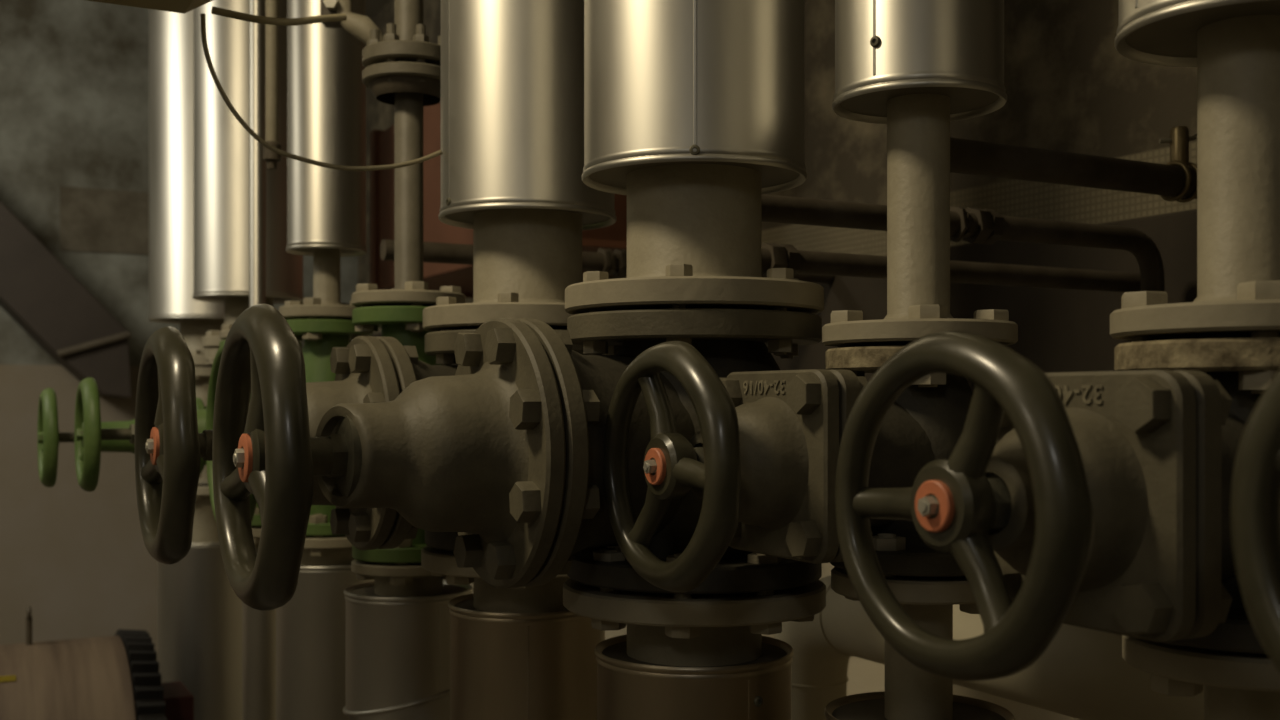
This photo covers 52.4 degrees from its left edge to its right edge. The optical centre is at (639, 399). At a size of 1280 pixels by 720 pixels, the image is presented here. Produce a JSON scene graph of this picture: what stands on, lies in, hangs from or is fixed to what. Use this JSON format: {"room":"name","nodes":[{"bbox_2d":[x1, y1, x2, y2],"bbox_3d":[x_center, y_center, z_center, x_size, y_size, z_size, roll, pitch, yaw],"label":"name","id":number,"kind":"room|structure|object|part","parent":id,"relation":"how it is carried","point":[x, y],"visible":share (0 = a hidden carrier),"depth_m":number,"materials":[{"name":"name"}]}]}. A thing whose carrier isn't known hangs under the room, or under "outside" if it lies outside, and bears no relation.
{"room":"boiler room","nodes":[
{"label":"boiler room","id":0,"kind":"room"},
{"bbox_2d":[0,0,357,365],"bbox_3d":[-2.809,-0.060,4.165,3.820,2.720,0.200,0,0,-28],"label":"wall","id":1,"kind":"structure","parent":0,"point":[74,74],"depth_m":4.51,"materials":[{"name":"grey concrete"}]},
{"bbox_2d":[0,201,131,397],"bbox_3d":[-2.035,-0.455,4.287,0.646,0.896,0.302,0,0,-28],"label":"stair stringer","id":2,"kind":"object","parent":1,"relation":"attached to","point":[37,290],"visible":0.97,"depth_m":4.24,"materials":[{"name":"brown metal"}]},
{"bbox_2d":[0,364,157,660],"bbox_3d":[-2.802,0.590,4.047,3.720,1.420,0.019,0,0,-28],"label":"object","id":3,"kind":"structure","parent":1,"relation":"attached to","point":[81,561],"depth_m":4.48,"materials":[{"name":"beige paint"}]},
{"bbox_2d":[60,186,148,254],"bbox_3d":[-1.839,-0.627,4.572,0.368,0.222,0.009,0,0,-28],"label":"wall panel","id":4,"kind":"structure","parent":1,"relation":"attached to","point":[91,219],"depth_m":4.55,"materials":[{"name":"grey concrete"}]},
{"bbox_2d":[366,0,390,18],"bbox_3d":[-0.978,-1.470,0.778,4.220,0.100,7.900,0,0,-28],"label":"ceiling","id":5,"kind":"structure","parent":0,"point":[373,7],"depth_m":4.69,"materials":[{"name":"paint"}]},
{"bbox_2d":[87,0,212,13],"bbox_3d":[-1.050,-0.895,0.911,1.549,1.047,0.107,0,0,-28],"label":"cable trunking","id":6,"kind":"object","parent":5,"relation":"hanging from","point":[178,6],"visible":1,"depth_m":1.26,"materials":[{"name":"plastic"}]},
{"bbox_2d":[211,6,346,25],"bbox_3d":[-0.368,-0.396,1.336,0.142,0.028,0.016,0,0,-35],"label":"cable","id":7,"kind":"object","parent":6,"relation":"attached to","point":[215,10],"visible":1,"depth_m":1.33,"materials":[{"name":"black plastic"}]},
{"bbox_2d":[201,13,441,170],"bbox_3d":[-0.321,-0.309,1.317,0.239,0.153,0.016,0,0,-11],"label":"cable","id":8,"kind":"object","parent":6,"relation":"hanging from","point":[242,122],"visible":1,"depth_m":1.31,"materials":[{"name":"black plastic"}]},
{"bbox_2d":[263,0,280,169],"bbox_3d":[-0.495,-0.865,1.750,0.024,1.107,0.024,0,0,0],"label":"conduit","id":9,"kind":"object","parent":5,"relation":"attached to","point":[271,6],"visible":0.88,"depth_m":1.74,"materials":[{"name":"grey metal"}]},
{"bbox_2d":[343,539,472,719],"bbox_3d":[-0.210,0.440,1.631,0.318,0.552,0.161,0,0,-8],"label":"insulated pipe","id":10,"kind":"object","parent":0,"point":[398,623],"visible":0.72,"depth_m":1.55,"materials":[{"name":"silver metal"}]},
{"bbox_2d":[206,461,215,519],"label":"valve","id":11,"kind":"object","parent":10,"relation":"on","point":[209,463],"depth_m":1.59,"materials":[{"name":"green paint"}]},
{"bbox_2d":[206,342,224,429],"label":"valve","id":12,"kind":"object","parent":10,"relation":"on","point":[215,367],"depth_m":1.59,"materials":[{"name":"green paint"}]},
{"bbox_2d":[352,528,425,562],"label":"valve","id":13,"kind":"object","parent":10,"relation":"on","point":[412,554],"depth_m":1.56,"materials":[{"name":"green paint"}]},
{"bbox_2d":[352,306,440,364],"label":"valve","id":14,"kind":"object","parent":10,"relation":"on","point":[390,321],"depth_m":1.57,"materials":[{"name":"green paint"}]},
{"bbox_2d":[321,0,465,332],"bbox_3d":[-0.319,-0.745,1.645,0.203,1.326,0.190,0,0,0],"label":"pipe","id":15,"kind":"object","parent":14,"relation":"on","point":[402,70],"depth_m":1.60,"materials":[{"name":"metal"}]},
{"bbox_3d":[-0.404,-0.520,1.725,0.033,0.045,0.030,0,0,0],"label":"plate","id":16,"kind":"part","parent":15,"relation":"part of","materials":[{"name":"beige metal"}]},
{"bbox_3d":[-0.377,-0.503,1.719,0.087,0.159,0.042,0,0,0],"label":"pipe bracket","id":17,"kind":"part","parent":15,"relation":"part of","materials":[{"name":"beige metal"}]},
{"bbox_3d":[-0.288,0.240,1.620,0.147,0.002,0.147,0,0,0],"label":"plate","id":18,"kind":"part","parent":10,"relation":"part of","materials":[{"name":"silver metal"}]},
{"bbox_2d":[358,0,1196,283],"bbox_3d":[0.790,-0.060,1.734,0.200,2.720,7.900,0,0,-28],"label":"wall","id":19,"kind":"structure","parent":0,"point":[1068,86],"depth_m":1.92,"materials":[{"name":"concrete"}]},
{"bbox_2d":[370,102,626,297],"bbox_3d":[-0.249,-0.495,2.992,0.392,0.430,1.240,0,0,-28],"label":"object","id":20,"kind":"structure","parent":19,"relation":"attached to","point":[437,275],"depth_m":3.08,"materials":[{"name":"orange paint"}]},
{"bbox_2d":[380,239,832,283],"bbox_3d":[-0.022,-0.216,2.059,0.790,0.045,0.044,0,0,-28],"label":"pipe","id":21,"kind":"object","parent":19,"relation":"attached to","point":[615,263],"visible":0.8,"depth_m":2.01,"materials":[{"name":"black metal"}]},
{"bbox_2d":[349,209,1196,392],"bbox_3d":[0.676,-0.102,1.672,0.063,0.265,7.499,0,0,-28],"label":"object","id":22,"kind":"structure","parent":19,"relation":"attached to","point":[1060,330],"depth_m":1.80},
{"bbox_2d":[470,562,1079,719],"bbox_3d":[0.694,0.665,1.682,0.023,1.270,7.499,0,0,-28],"label":"trim","id":23,"kind":"structure","parent":19,"relation":"attached to","point":[864,676],"depth_m":2.20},
{"bbox_2d":[373,141,1196,333],"bbox_3d":[0.689,-0.280,1.679,0.033,0.090,7.499,0,0,-28],"label":"trim","id":24,"kind":"structure","parent":19,"relation":"attached to","point":[1011,197],"depth_m":1.88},
{"bbox_2d":[762,243,1140,291],"bbox_3d":[0.364,-0.151,1.524,0.621,0.039,0.038,0,0,-28],"label":"pipe","id":25,"kind":"object","parent":19,"relation":"attached to","point":[774,255],"visible":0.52,"depth_m":1.53,"materials":[{"name":"black metal"}]},
{"bbox_2d":[950,126,1196,202],"bbox_3d":[0.488,-0.272,1.396,0.523,0.099,0.045,0,0,-28],"label":"pipe","id":26,"kind":"object","parent":19,"relation":"attached to","point":[1177,178],"visible":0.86,"depth_m":1.37,"materials":[{"name":"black metal"}]},
{"bbox_3d":[0.621,-0.305,1.462,0.075,0.033,0.010,0,0,-8],"label":"lever","id":27,"kind":"part","parent":26,"relation":"part of","materials":[{"name":"metal"}]},
{"bbox_3d":[-0.978,1.350,0.779,4.220,0.100,7.900,0,0,-28],"label":"floor","id":28,"kind":"structure","parent":0,"visible":0},
{"bbox_2d":[0,606,193,719],"bbox_3d":[-1.690,0.850,2.270,1.730,0.897,0.624,0,0,-28],"label":"motor","id":29,"kind":"object","parent":28,"relation":"on","point":[116,677],"visible":1,"depth_m":2.45,"materials":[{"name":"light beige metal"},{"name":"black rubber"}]},
{"bbox_2d":[158,473,241,719],"bbox_3d":[-1.030,0.732,3.090,0.223,1.132,0.223,0,0,0],"label":"insulated pipe","id":30,"kind":"object","parent":28,"relation":"on","point":[200,612],"visible":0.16,"depth_m":2.99,"materials":[{"name":"silver metal"}]},
{"bbox_2d":[195,367,211,483],"bbox_3d":[-1.030,0.060,3.090,0.192,0.273,0.192,0,0,0],"label":"fitting","id":31,"kind":"object","parent":30,"relation":"on","point":[202,384],"visible":0.13,"depth_m":3.03,"materials":[{"name":"paint"}]},
{"bbox_2d":[148,9,223,379],"bbox_3d":[-1.030,-0.732,3.090,0.261,1.372,0.261,0,0,0],"label":"insulated pipe","id":32,"kind":"object","parent":31,"relation":"on","point":[171,300],"visible":0.44,"depth_m":2.97,"materials":[{"name":"silver metal"}]},
{"bbox_3d":[-1.030,-0.192,3.090,0.249,0.002,0.249,0,0,0],"label":"plate","id":33,"kind":"part","parent":32,"relation":"part of","materials":[{"name":"silver metal"}]},
{"bbox_2d":[242,602,242,719],"bbox_3d":[-0.752,0.712,2.500,0.060,1.172,0.060,0,0,-45],"label":"insulated pipe","id":34,"kind":"object","parent":28,"relation":"on","point":[242,602],"visible":0.02,"depth_m":2.50,"materials":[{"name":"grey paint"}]},
{"bbox_2d":[205,348,218,359],"bbox_3d":[-0.752,0.030,2.500,0.160,0.253,0.160,0,0,0],"label":"fitting","id":35,"kind":"object","parent":34,"relation":"attached to","point":[211,353],"visible":0.08,"depth_m":2.44,"materials":[{"name":"paint"}]},
{"bbox_2d":[192,0,303,365],"bbox_3d":[-0.752,-0.742,2.500,0.207,1.352,0.207,0,0,0],"label":"insulated pipe","id":36,"kind":"object","parent":35,"relation":"on","point":[220,142],"visible":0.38,"depth_m":2.41,"materials":[{"name":"silver metal"}]},
{"bbox_3d":[-0.752,-0.198,2.500,0.195,0.002,0.195,0,0,0],"label":"plate","id":37,"kind":"part","parent":36,"relation":"part of","materials":[{"name":"silver metal"}]},
{"bbox_2d":[243,507,275,719],"bbox_3d":[-0.650,0.739,2.230,0.124,1.118,0.124,0,0,0],"label":"insulated pipe","id":38,"kind":"object","parent":28,"relation":"on","point":[259,627],"visible":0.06,"depth_m":2.20,"materials":[{"name":"silver metal"}]},
{"bbox_2d":[37,388,74,486],"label":"valve","id":39,"kind":"object","parent":38,"relation":"on","point":[50,437],"depth_m":2.02,"materials":[{"name":"green paint"}]},
{"bbox_3d":[-0.913,0.060,2.088,0.090,0.028,0.032,0,0,-28],"label":"stem","id":40,"kind":"part","parent":39,"relation":"part of","materials":[{"name":"green metal"}]},
{"bbox_2d":[101,419,134,428],"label":"valve","id":41,"kind":"object","parent":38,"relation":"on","point":[115,424],"depth_m":2.11,"materials":[{"name":"green paint"}]},
{"bbox_3d":[-0.751,0.060,2.175,0.030,0.128,0.128,0,0,-28],"label":"bonnet plate","id":42,"kind":"part","parent":41,"relation":"part of","materials":[{"name":"green paint"}]},
{"bbox_2d":[220,0,265,339],"bbox_3d":[-0.656,-0.744,2.230,0.124,1.348,0.124,0,0,0],"label":"insulated pipe","id":43,"kind":"object","parent":41,"relation":"on","point":[257,165],"visible":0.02,"depth_m":2.22,"materials":[{"name":"silver metal"}]},
{"bbox_2d":[101,440,134,453],"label":"valve","id":44,"kind":"object","parent":38,"relation":"on","point":[106,445],"depth_m":2.10,"materials":[{"name":"green paint"}]},
{"bbox_2d":[276,514,374,719],"bbox_3d":[-0.472,0.733,1.960,0.152,1.130,0.152,0,0,0],"label":"insulated pipe","id":45,"kind":"object","parent":28,"relation":"on","point":[310,627],"visible":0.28,"depth_m":1.89,"materials":[{"name":"silver metal"}]},
{"bbox_2d":[74,377,134,491],"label":"valve","id":46,"kind":"object","parent":45,"relation":"on","point":[90,434],"depth_m":1.76,"materials":[{"name":"green paint"}]},
{"bbox_3d":[-0.735,0.048,1.818,0.090,0.028,0.032,0,0,-28],"label":"stem","id":47,"kind":"part","parent":46,"relation":"part of","materials":[{"name":"metal"}]},
{"bbox_2d":[306,505,335,535],"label":"valve","id":48,"kind":"object","parent":45,"relation":"on","point":[321,529],"depth_m":1.89,"materials":[{"name":"green paint"}]},
{"bbox_2d":[286,319,372,382],"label":"valve","id":49,"kind":"object","parent":45,"relation":"on","point":[335,332],"depth_m":1.92,"materials":[{"name":"green paint"}]},
{"bbox_2d":[279,0,368,341],"bbox_3d":[-0.472,-0.753,1.960,0.140,1.330,0.140,0,0,0],"label":"insulated pipe","id":50,"kind":"object","parent":49,"relation":"on","point":[326,91],"visible":0.75,"depth_m":1.91,"materials":[{"name":"silver metal"}]},
{"bbox_3d":[-0.472,-0.228,1.960,0.108,0.002,0.108,0,0,0],"label":"plate","id":51,"kind":"part","parent":50,"relation":"part of","materials":[{"name":"silver metal"}]},
{"bbox_2d":[421,545,604,719],"bbox_3d":[-0.118,0.710,1.376,0.223,1.177,0.223,0,0,0],"label":"insulated pipe","id":52,"kind":"object","parent":28,"relation":"on","point":[518,653],"visible":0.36,"depth_m":1.31,"materials":[{"name":"metal"}]},
{"bbox_2d":[135,326,212,563],"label":"valve","id":53,"kind":"object","parent":52,"relation":"on","point":[173,446],"depth_m":1.14,"materials":[{"name":"metal"}]},
{"bbox_3d":[-0.407,0.043,1.220,0.095,0.065,0.065,0,0,-28],"label":"stem","id":54,"kind":"part","parent":53,"relation":"part of","materials":[{"name":"grey metal"}]},
{"bbox_2d":[312,476,417,549],"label":"valve","id":55,"kind":"object","parent":52,"relation":"on","point":[364,528],"depth_m":1.25,"materials":[{"name":"metal"}]},
{"bbox_2d":[306,336,457,436],"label":"valve","id":56,"kind":"object","parent":52,"relation":"on","point":[370,369],"depth_m":1.24,"materials":[{"name":"metal"}]},
{"bbox_3d":[-0.274,0.043,1.292,0.016,0.212,0.212,0,0,-28],"label":"bonnet plate","id":57,"kind":"part","parent":56,"relation":"part of","materials":[{"name":"grey metal"}]},
{"bbox_3d":[-0.258,0.043,1.301,0.016,0.212,0.212,0,0,-28],"label":"plate","id":58,"kind":"part","parent":56,"relation":"part of","materials":[{"name":"grey metal"}]},
{"bbox_2d":[423,0,616,364],"bbox_3d":[-0.118,-0.727,1.376,0.220,1.382,0.220,0,0,0],"label":"insulated pipe","id":59,"kind":"object","parent":56,"relation":"on","point":[512,71],"visible":0.69,"depth_m":1.30,"materials":[{"name":"silver metal"}]},
{"bbox_3d":[-0.118,-0.195,1.376,0.176,0.002,0.176,0,0,0],"label":"plate","id":60,"kind":"part","parent":59,"relation":"part of","materials":[{"name":"silver metal"}]},
{"bbox_3d":[-0.118,0.218,1.376,0.156,0.002,0.156,0,0,0],"label":"plate","id":61,"kind":"part","parent":52,"relation":"part of","materials":[{"name":"silver metal"}]},
{"bbox_2d":[563,547,825,719],"bbox_3d":[0.046,0.710,1.109,0.223,1.177,0.223,0,0,0],"label":"insulated pipe","id":62,"kind":"object","parent":28,"relation":"on","point":[680,656],"visible":0.76,"depth_m":1.04,"materials":[{"name":"metal"}]},
{"bbox_2d":[212,304,821,610],"bbox_3d":[-0.074,0.040,1.042,0.490,0.221,0.222,0,0,-28],"label":"valve","id":63,"kind":"object","parent":62,"relation":"on","point":[504,453],"visible":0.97,"depth_m":0.96,"materials":[{"name":"metal"}]},
{"bbox_3d":[-0.242,0.042,0.953,0.095,0.065,0.065,0,0,-28],"label":"stem","id":64,"kind":"part","parent":63,"relation":"part of","materials":[{"name":"grey metal"}]},
{"bbox_3d":[-0.110,0.042,1.024,0.016,0.212,0.212,0,0,-28],"label":"bonnet plate","id":65,"kind":"part","parent":63,"relation":"part of","materials":[{"name":"grey metal"}]},
{"bbox_3d":[-0.093,0.042,1.033,0.016,0.212,0.212,0,0,-28],"label":"plate","id":66,"kind":"part","parent":63,"relation":"part of","materials":[{"name":"grey metal"}]},
{"bbox_2d":[565,0,823,358],"bbox_3d":[0.046,-0.727,1.109,0.220,1.382,0.220,0,0,0],"label":"insulated pipe","id":67,"kind":"object","parent":63,"relation":"on","point":[694,109],"visible":0.82,"depth_m":1.04,"materials":[{"name":"metal"}]},
{"bbox_3d":[0.046,-0.192,1.109,0.180,0.002,0.180,0,0,0],"label":"plate","id":68,"kind":"part","parent":67,"relation":"part of","materials":[{"name":"silver metal"}]},
{"bbox_2d":[762,194,1164,290],"bbox_3d":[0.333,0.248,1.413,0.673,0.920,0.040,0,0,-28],"label":"pipe","id":69,"kind":"object","parent":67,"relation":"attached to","point":[972,225],"visible":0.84,"depth_m":1.43,"materials":[{"name":"black metal"}]},
{"bbox_3d":[0.046,0.216,1.109,0.158,0.002,0.158,0,0,0],"label":"plate","id":70,"kind":"part","parent":62,"relation":"part of","materials":[{"name":"silver metal"}]},
{"bbox_2d":[824,533,1014,719],"bbox_3d":[0.219,0.700,1.021,0.147,1.196,0.147,0,0,0],"label":"insulated pipe","id":71,"kind":"object","parent":28,"relation":"on","point":[911,692],"visible":0.59,"depth_m":1.00,"materials":[{"name":"grey metal"}]},
{"bbox_2d":[603,341,1013,592],"bbox_3d":[0.142,0.046,0.981,0.317,0.175,0.175,0,0,-28],"label":"valve","id":72,"kind":"object","parent":71,"relation":"on","point":[761,463],"visible":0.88,"depth_m":0.92,"materials":[{"name":"metal"}]},
{"bbox_3d":[0.030,0.046,0.919,0.048,0.026,0.029,0,0,-28],"label":"stem","id":73,"kind":"part","parent":72,"relation":"part of","materials":[{"name":"grey metal"}]},
{"bbox_3d":[0.101,0.046,0.957,0.014,0.136,0.136,0,0,-28],"label":"bonnet plate","id":74,"kind":"part","parent":72,"relation":"part of","materials":[{"name":"grey metal"}]},
{"bbox_3d":[0.116,0.046,0.966,0.016,0.136,0.136,0,0,-28],"label":"plate","id":75,"kind":"part","parent":72,"relation":"part of","materials":[{"name":"grey metal"}]},
{"bbox_2d":[822,0,1017,386],"bbox_3d":[0.219,-0.714,1.021,0.150,1.408,0.150,0,0,0],"label":"insulated pipe","id":76,"kind":"object","parent":72,"relation":"on","point":[915,68],"visible":0.8,"depth_m":0.99,"materials":[{"name":"silver metal"}]},
{"bbox_3d":[0.219,-0.236,1.021,0.123,0.002,0.123,0,0,0],"label":"plate","id":77,"kind":"part","parent":76,"relation":"part of","materials":[{"name":"silver metal"}]},
{"bbox_3d":[0.219,0.251,1.021,0.135,0.002,0.135,0,0,0],"label":"plate","id":78,"kind":"part","parent":71,"relation":"part of","materials":[{"name":"silver metal"}]},
{"bbox_2d":[775,576,1203,719],"bbox_3d":[0.601,0.754,1.119,0.110,1.053,1.660,0,0,-28],"label":"pipe","id":79,"kind":"object","parent":28,"relation":"on","point":[1083,673],"visible":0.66,"depth_m":1.37,"materials":[{"name":"beige metal"}]},
{"bbox_2d":[1122,635,1279,719],"bbox_3d":[0.355,0.703,0.762,0.145,1.190,0.145,0,0,0],"label":"insulated pipe","id":80,"kind":"object","parent":28,"relation":"on","point":[1237,685],"visible":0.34,"depth_m":0.73,"materials":[{"name":"grey metal"}]},
{"bbox_2d":[835,331,1279,680],"bbox_3d":[0.280,0.052,0.720,0.317,0.175,0.175,0,0,-28],"label":"valve","id":81,"kind":"object","parent":80,"relation":"on","point":[1097,500],"visible":1,"depth_m":0.65,"materials":[{"name":"metal"}]},
{"bbox_3d":[0.167,0.053,0.660,0.048,0.026,0.029,0,0,-28],"label":"stem","id":82,"kind":"part","parent":81,"relation":"part of","materials":[{"name":"grey metal"}]},
{"bbox_3d":[0.237,0.053,0.698,0.014,0.136,0.136,0,0,-28],"label":"bonnet plate","id":83,"kind":"part","parent":81,"relation":"part of","materials":[{"name":"grey metal"}]},
{"bbox_2d":[1110,0,1279,393],"bbox_3d":[0.355,-0.711,0.762,0.150,1.414,0.150,0,0,0],"label":"insulated pipe","id":84,"kind":"object","parent":81,"relation":"on","point":[1233,46],"visible":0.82,"depth_m":0.74,"materials":[{"name":"grey metal"}]},
{"bbox_3d":[0.355,-0.219,0.762,0.133,0.002,0.133,0,0,0],"label":"plate","id":85,"kind":"part","parent":84,"relation":"part of","materials":[{"name":"silver metal"}]},
{"bbox_3d":[0.253,0.053,0.706,0.016,0.136,0.136,0,0,-28],"label":"plate","id":86,"kind":"part","parent":81,"relation":"part of","materials":[{"name":"grey metal"}]},
{"bbox_3d":[0.469,0.698,0.530,0.145,1.200,0.145,0,0,0],"label":"insulated pipe","id":87,"kind":"object","parent":28,"relation":"on","visible":0},
{"bbox_2d":[1230,369,1279,672],"bbox_3d":[0.394,0.045,0.488,0.317,0.175,0.175,0,0,-28],"label":"valve","id":88,"kind":"object","parent":87,"relation":"on","point":[1255,490],"visible":1,"depth_m":0.48,"materials":[{"name":"metal"}]}
]}

